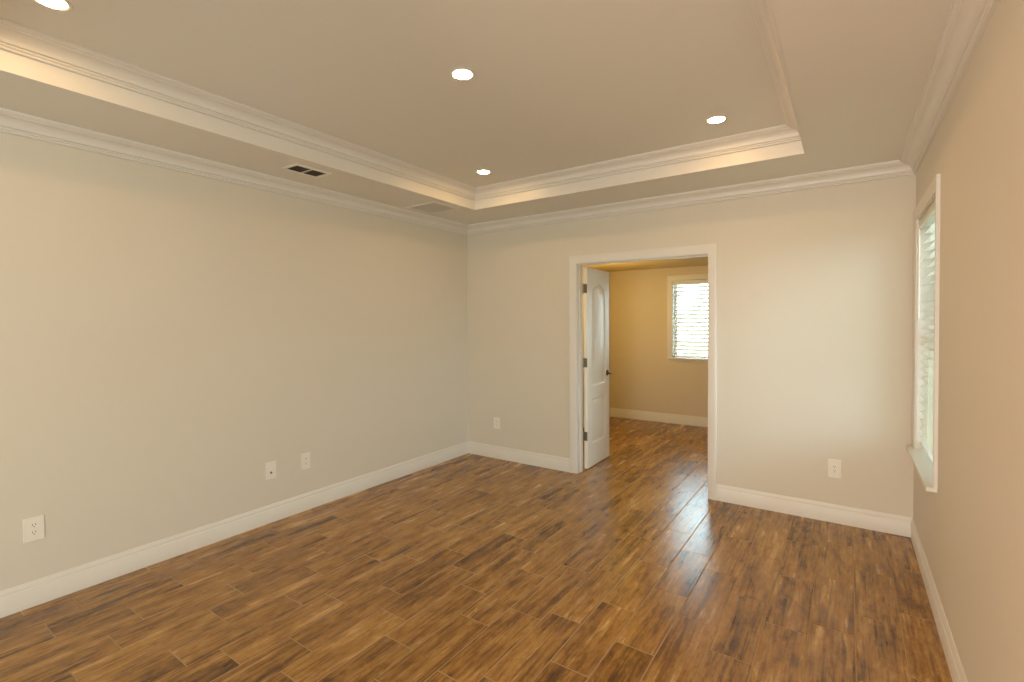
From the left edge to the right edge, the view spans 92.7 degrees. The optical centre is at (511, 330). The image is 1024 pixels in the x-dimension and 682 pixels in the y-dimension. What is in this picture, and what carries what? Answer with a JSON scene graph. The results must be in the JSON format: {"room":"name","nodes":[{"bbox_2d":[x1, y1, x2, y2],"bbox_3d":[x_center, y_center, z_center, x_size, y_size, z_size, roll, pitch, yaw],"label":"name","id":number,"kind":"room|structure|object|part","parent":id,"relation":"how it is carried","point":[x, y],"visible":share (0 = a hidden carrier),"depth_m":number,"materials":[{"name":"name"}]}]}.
{"room":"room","nodes":[
{"label":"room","id":0,"kind":"room"},
{"bbox_2d":[0,132,467,590],"bbox_3d":[-2.709,0.041,2.443,0.120,3.050,7.620,0,1,34],"label":"wall","id":1,"kind":"structure","parent":0,"point":[167,336],"depth_m":3.20,"materials":[{"name":"beige paint"}]},
{"bbox_2d":[23,515,44,543],"bbox_3d":[-2.535,1.054,2.592,0.008,0.127,0.083,0,1,34],"label":"wall outlet","id":2,"kind":"object","parent":1,"relation":"attached to","point":[33,527],"visible":1,"depth_m":2.59,"materials":[{"name":"white plastic"}]},
{"bbox_2d":[30,522,37,528],"bbox_3d":[-2.534,1.035,2.591,0.003,0.028,0.034,0,1,34],"label":"receptacle","id":3,"kind":"object","parent":2,"relation":"attached to","point":[33,525],"depth_m":2.59,"materials":[{"name":"white plastic"}]},
{"bbox_2d":[30,529,38,535],"bbox_3d":[-2.533,1.074,2.591,0.003,0.028,0.034,0,1,34],"label":"receptacle","id":4,"kind":"object","parent":2,"relation":"attached to","point":[33,532],"depth_m":2.59,"materials":[{"name":"white plastic"}]},
{"bbox_2d":[0,108,467,234],"bbox_3d":[-2.593,-1.054,2.413,0.094,0.094,7.500,0,1,34],"label":"trim","id":5,"kind":"structure","parent":1,"relation":"attached to","point":[11,122],"depth_m":3.17,"materials":[{"name":"white paint"}]},
{"bbox_2d":[0,441,468,617],"bbox_3d":[-2.612,1.398,2.479,0.014,0.134,7.500,0,1,34],"label":"baseboard","id":6,"kind":"structure","parent":1,"relation":"attached to","point":[15,599],"depth_m":3.20,"materials":[{"name":"white paint"}]},
{"bbox_2d":[265,460,275,479],"bbox_3d":[-1.803,1.049,3.658,0.012,0.130,0.080,0,1,34],"label":"cable jack","id":7,"kind":"object","parent":1,"relation":"attached to","point":[270,466],"visible":1,"depth_m":3.65,"materials":[{"name":"white plastic"}]},
{"bbox_2d":[301,452,309,469],"bbox_3d":[-1.643,1.043,3.895,0.008,0.130,0.078,0,1,34],"label":"wall outlet","id":8,"kind":"object","parent":1,"relation":"attached to","point":[305,457],"visible":1,"depth_m":3.89,"materials":[{"name":"white plastic"}]},
{"bbox_2d":[0,0,951,224],"bbox_3d":[-1.024,-1.257,1.303,4.136,0.334,7.650,0,1,34],"label":"ceiling","id":9,"kind":"structure","parent":0,"point":[557,85],"depth_m":2.40,"materials":[{"name":"white paint"}]},
{"bbox_2d":[33,0,73,11],"bbox_3d":[-1.783,-1.273,1.889,0.132,0.007,0.132,0,1,34],"label":"recessed light","id":10,"kind":"object","parent":9,"relation":"in","point":[58,5],"visible":1,"depth_m":1.91,"materials":[{"name":"white paint"}]},
{"bbox_2d":[0,49,474,209],"bbox_3d":[-1.355,-1.209,3.229,0.012,0.178,3.535,0,1,34],"label":"tray ceiling side","id":11,"kind":"structure","parent":9,"relation":"attached to","point":[11,63],"depth_m":2.66,"materials":[{"name":"white paint"}]},
{"bbox_2d":[0,18,475,200],"bbox_3d":[-1.311,-1.252,3.199,0.094,0.092,3.511,0,1,34],"label":"trim","id":12,"kind":"structure","parent":9,"relation":"attached to","point":[15,38],"depth_m":2.62,"materials":[{"name":"white paint"}]},
{"bbox_2d":[281,163,330,177],"bbox_3d":[-1.450,-1.122,3.451,0.180,0.006,0.277,0,1,34],"label":"ceiling vent","id":13,"kind":"object","parent":9,"relation":"in","point":[296,168],"visible":1,"depth_m":3.44,"materials":[{"name":"white plastic"}]},
{"bbox_2d":[405,202,458,213],"bbox_3d":[-0.747,-1.146,4.595,0.370,0.006,0.340,0,1,34],"label":"ceiling vent","id":14,"kind":"object","parent":9,"relation":"in","point":[432,207],"visible":1,"depth_m":4.59,"materials":[{"name":"white plastic"}]},
{"bbox_2d":[449,68,475,80],"bbox_3d":[-0.250,-1.292,2.468,0.132,0.007,0.132,0,1,34],"label":"recessed light","id":15,"kind":"object","parent":9,"relation":"in","point":[462,74],"visible":1,"depth_m":2.46,"materials":[{"name":"white paint"}]},
{"bbox_2d":[476,170,491,174],"bbox_3d":[-0.236,-1.320,4.078,0.132,0.007,0.132,0,1,34],"label":"recessed light","id":16,"kind":"object","parent":9,"relation":"in","point":[483,172],"visible":1,"depth_m":4.08,"materials":[{"name":"white paint"}]},
{"bbox_2d":[475,124,800,200],"bbox_3d":[0.734,-1.276,3.868,2.711,0.092,0.094,0,1,34],"label":"trim","id":17,"kind":"structure","parent":9,"relation":"attached to","point":[781,134],"depth_m":3.66,"materials":[{"name":"white paint"}]},
{"bbox_2d":[475,140,805,209],"bbox_3d":[0.764,-1.233,3.912,2.735,0.178,0.012,0,1,34],"label":"trim","id":18,"kind":"structure","parent":9,"relation":"attached to","point":[791,148],"depth_m":3.69,"materials":[{"name":"white paint"}]},
{"bbox_2d":[705,115,727,123],"bbox_3d":[1.272,-1.310,3.043,0.132,0.007,0.132,0,1,34],"label":"recessed light","id":19,"kind":"object","parent":9,"relation":"in","point":[718,119],"visible":1,"depth_m":3.03,"materials":[{"name":"white paint"}]},
{"bbox_2d":[747,0,799,134],"bbox_3d":[0.847,-1.238,1.718,0.094,0.092,3.511,0,1,34],"label":"trim","id":20,"kind":"structure","parent":9,"relation":"attached to","point":[758,8],"depth_m":2.26,"materials":[{"name":"white paint"}]},
{"bbox_2d":[765,0,806,153],"bbox_3d":[0.891,-1.195,1.689,0.012,0.178,3.535,0,1,34],"label":"trim","id":21,"kind":"structure","parent":9,"relation":"attached to","point":[768,5],"depth_m":2.05,"materials":[{"name":"white paint"}]},
{"bbox_2d":[0,417,952,681],"bbox_3d":[-0.069,1.452,2.488,4.400,0.002,10.590,0,1,34],"label":"floor","id":22,"kind":"structure","parent":0,"point":[468,567],"depth_m":2.68,"materials":[{"name":"brown wood"}]},
{"bbox_2d":[582,266,609,417],"bbox_3d":[0.705,-0.050,6.537,0.120,3.050,2.765,0,1,34],"label":"wall","id":23,"kind":"structure","parent":0,"point":[582,266],"depth_m":6.88,"materials":[{"name":"beige paint"}]},
{"bbox_2d":[584,256,707,271],"bbox_3d":[2.275,-0.937,5.441,3.700,0.120,2.765,0,1,34],"label":"ceiling","id":24,"kind":"structure","parent":0,"point":[695,261],"depth_m":6.70,"materials":[{"name":"beige paint"}]},
{"bbox_2d":[610,265,707,417],"bbox_3d":[3.107,-0.065,6.663,3.940,3.050,0.160,0,1,34],"label":"wall","id":25,"kind":"structure","parent":0,"point":[642,378],"depth_m":7.31,"materials":[{"name":"beige paint"}]},
{"bbox_2d":[611,408,707,426],"bbox_3d":[3.066,1.294,6.615,3.700,0.134,0.014,0,1,34],"label":"baseboard","id":26,"kind":"structure","parent":25,"relation":"attached to","point":[615,412],"depth_m":7.21,"materials":[{"name":"white paint"}]},
{"bbox_2d":[667,274,707,361],"bbox_3d":[2.729,-0.172,6.892,1.029,1.235,0.206,0,1,34],"label":"window","id":27,"kind":"structure","parent":25,"relation":"in","point":[671,356],"depth_m":7.10,"materials":[{"name":"white paint"}]},
{"bbox_3d":[2.701,0.422,6.857,1.009,0.048,0.096,0,1,34],"label":"sill","id":28,"kind":"part","parent":27,"relation":"part of","materials":[{"name":"white paint"}]},
{"bbox_2d":[673,279,707,354],"bbox_3d":[2.716,-0.183,6.873,0.877,1.055,0.086,0,1,34],"label":"window blind","id":29,"kind":"object","parent":27,"relation":"attached to","point":[705,281],"visible":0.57,"depth_m":6.99,"materials":[{"name":"white plastic"}]},
{"bbox_3d":[2.725,0.334,6.891,0.867,0.020,0.056,0,1,34],"label":"rail","id":30,"kind":"part","parent":29,"relation":"part of","materials":[{"name":"white plastic"}]},
{"bbox_3d":[2.771,-0.160,6.955,0.881,1.113,0.055,0,1,34],"label":"frame","id":31,"kind":"part","parent":27,"relation":"part of","materials":[{"name":"white plastic"}]},
{"bbox_2d":[467,175,915,517],"bbox_3d":[1.276,-0.016,4.400,4.480,3.050,0.115,0,1,34],"label":"wall","id":32,"kind":"structure","parent":0,"point":[815,286],"depth_m":3.81,"materials":[{"name":"beige paint"}]},
{"bbox_2d":[494,417,499,428],"bbox_3d":[-0.167,1.015,5.336,0.083,0.122,0.008,0,1,34],"label":"wall outlet","id":33,"kind":"object","parent":32,"relation":"attached to","point":[496,420],"visible":1,"depth_m":5.33,"materials":[{"name":"white plastic"}]},
{"bbox_2d":[468,441,569,471],"bbox_3d":[0.036,1.336,5.201,1.303,0.134,0.014,0,1,34],"label":"baseboard","id":34,"kind":"structure","parent":32,"relation":"attached to","point":[514,455],"depth_m":5.16,"materials":[{"name":"white paint"}]},
{"bbox_2d":[582,267,611,468],"bbox_3d":[0.882,0.378,5.115,0.157,2.018,0.630,0,1,33],"label":"door","id":35,"kind":"structure","parent":32,"relation":"in","point":[595,287],"depth_m":5.07,"materials":[{"name":"white paint"}]},
{"bbox_3d":[0.900,0.926,5.146,0.035,0.455,0.348,0,1,33],"label":"panel","id":36,"kind":"part","parent":35,"relation":"part of","materials":[{"name":"white paint"}]},
{"bbox_3d":[0.895,0.042,5.130,0.035,1.050,0.348,0,1,33],"label":"panel","id":37,"kind":"part","parent":35,"relation":"part of","materials":[{"name":"white paint"}]},
{"bbox_2d":[569,243,716,499],"bbox_3d":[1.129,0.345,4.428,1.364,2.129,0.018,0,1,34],"label":"trim","id":38,"kind":"structure","parent":32,"relation":"attached to","point":[711,249],"depth_m":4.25,"materials":[{"name":"white paint"}]},
{"bbox_2d":[467,160,913,234],"bbox_3d":[1.085,-1.109,4.380,3.936,0.094,0.094,0,1,34],"label":"trim","id":39,"kind":"structure","parent":32,"relation":"attached to","point":[896,168],"depth_m":3.99,"materials":[{"name":"white paint"}]},
{"bbox_2d":[716,484,911,536],"bbox_3d":[2.221,1.350,3.702,1.269,0.134,0.014,0,1,34],"label":"baseboard","id":40,"kind":"structure","parent":32,"relation":"attached to","point":[844,515],"depth_m":3.65,"materials":[{"name":"white paint"}]},
{"bbox_2d":[828,459,840,478],"bbox_3d":[2.373,1.020,3.595,0.081,0.135,0.008,0,1,34],"label":"wall outlet","id":41,"kind":"object","parent":32,"relation":"attached to","point":[834,466],"visible":1,"depth_m":3.59,"materials":[{"name":"white plastic"}]},
{"bbox_2d":[832,464,836,473],"bbox_3d":[2.371,1.020,3.593,0.033,0.066,0.003,0,1,34],"label":"receptacle","id":42,"kind":"object","parent":41,"relation":"attached to","point":[834,466],"depth_m":3.59,"materials":[{"name":"white plastic"}]},
{"bbox_2d":[913,0,1023,681],"bbox_3d":[0.652,0.063,0.139,0.160,3.050,7.620,0,1,34],"label":"wall","id":43,"kind":"structure","parent":0,"point":[971,530],"depth_m":1.66,"materials":[{"name":"beige paint"}]},
{"bbox_2d":[906,174,940,492],"bbox_3d":[2.471,0.012,2.832,0.206,1.602,1.008,0,1,34],"label":"window","id":44,"kind":"structure","parent":43,"relation":"in","point":[927,472],"depth_m":3.18,"materials":[{"name":"white paint"}]},
{"bbox_3d":[2.430,0.801,2.877,0.096,0.023,1.004,0,1,34],"label":"sill","id":45,"kind":"part","parent":44,"relation":"part of","materials":[{"name":"white paint"}]},
{"bbox_2d":[917,200,934,464],"bbox_3d":[2.453,0.022,2.845,0.086,1.462,0.852,0,1,34],"label":"window blind","id":46,"kind":"object","parent":44,"relation":"attached to","point":[928,219],"visible":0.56,"depth_m":3.00,"materials":[{"name":"white plastic"}]},
{"bbox_3d":[2.609,0.036,3.108,0.002,1.404,0.003,0,1,34],"label":"ladder cord","id":47,"kind":"part","parent":46,"relation":"part of","materials":[{"name":"white fabric"}]},
{"bbox_3d":[2.466,0.743,2.851,0.056,0.020,0.842,0,1,34],"label":"rail","id":48,"kind":"part","parent":46,"relation":"part of","materials":[{"name":"white plastic"}]},
{"bbox_3d":[2.436,0.041,2.856,0.002,1.404,0.003,0,1,34],"label":"ladder cord","id":49,"kind":"part","parent":46,"relation":"part of","materials":[{"name":"white fabric"}]},
{"bbox_2d":[911,518,967,681],"bbox_3d":[0.622,1.419,0.261,0.014,0.134,7.500,0,1,34],"label":"baseboard","id":50,"kind":"structure","parent":43,"relation":"attached to","point":[957,673],"depth_m":2.33,"materials":[{"name":"white paint"}]},
{"bbox_2d":[900,0,998,174],"bbox_3d":[0.576,-1.033,0.241,0.094,0.094,7.500,0,1,34],"label":"trim","id":51,"kind":"structure","parent":43,"relation":"attached to","point":[966,22],"depth_m":2.00,"materials":[{"name":"white paint"}]},
{"label":"outside","id":52,"kind":"structure","parent":0,"visible":0},
{"bbox_2d":[678,340,707,355],"bbox_3d":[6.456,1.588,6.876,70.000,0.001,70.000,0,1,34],"label":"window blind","id":53,"kind":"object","parent":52,"point":[678,340],"depth_m":30.57,"materials":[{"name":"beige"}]}
]}

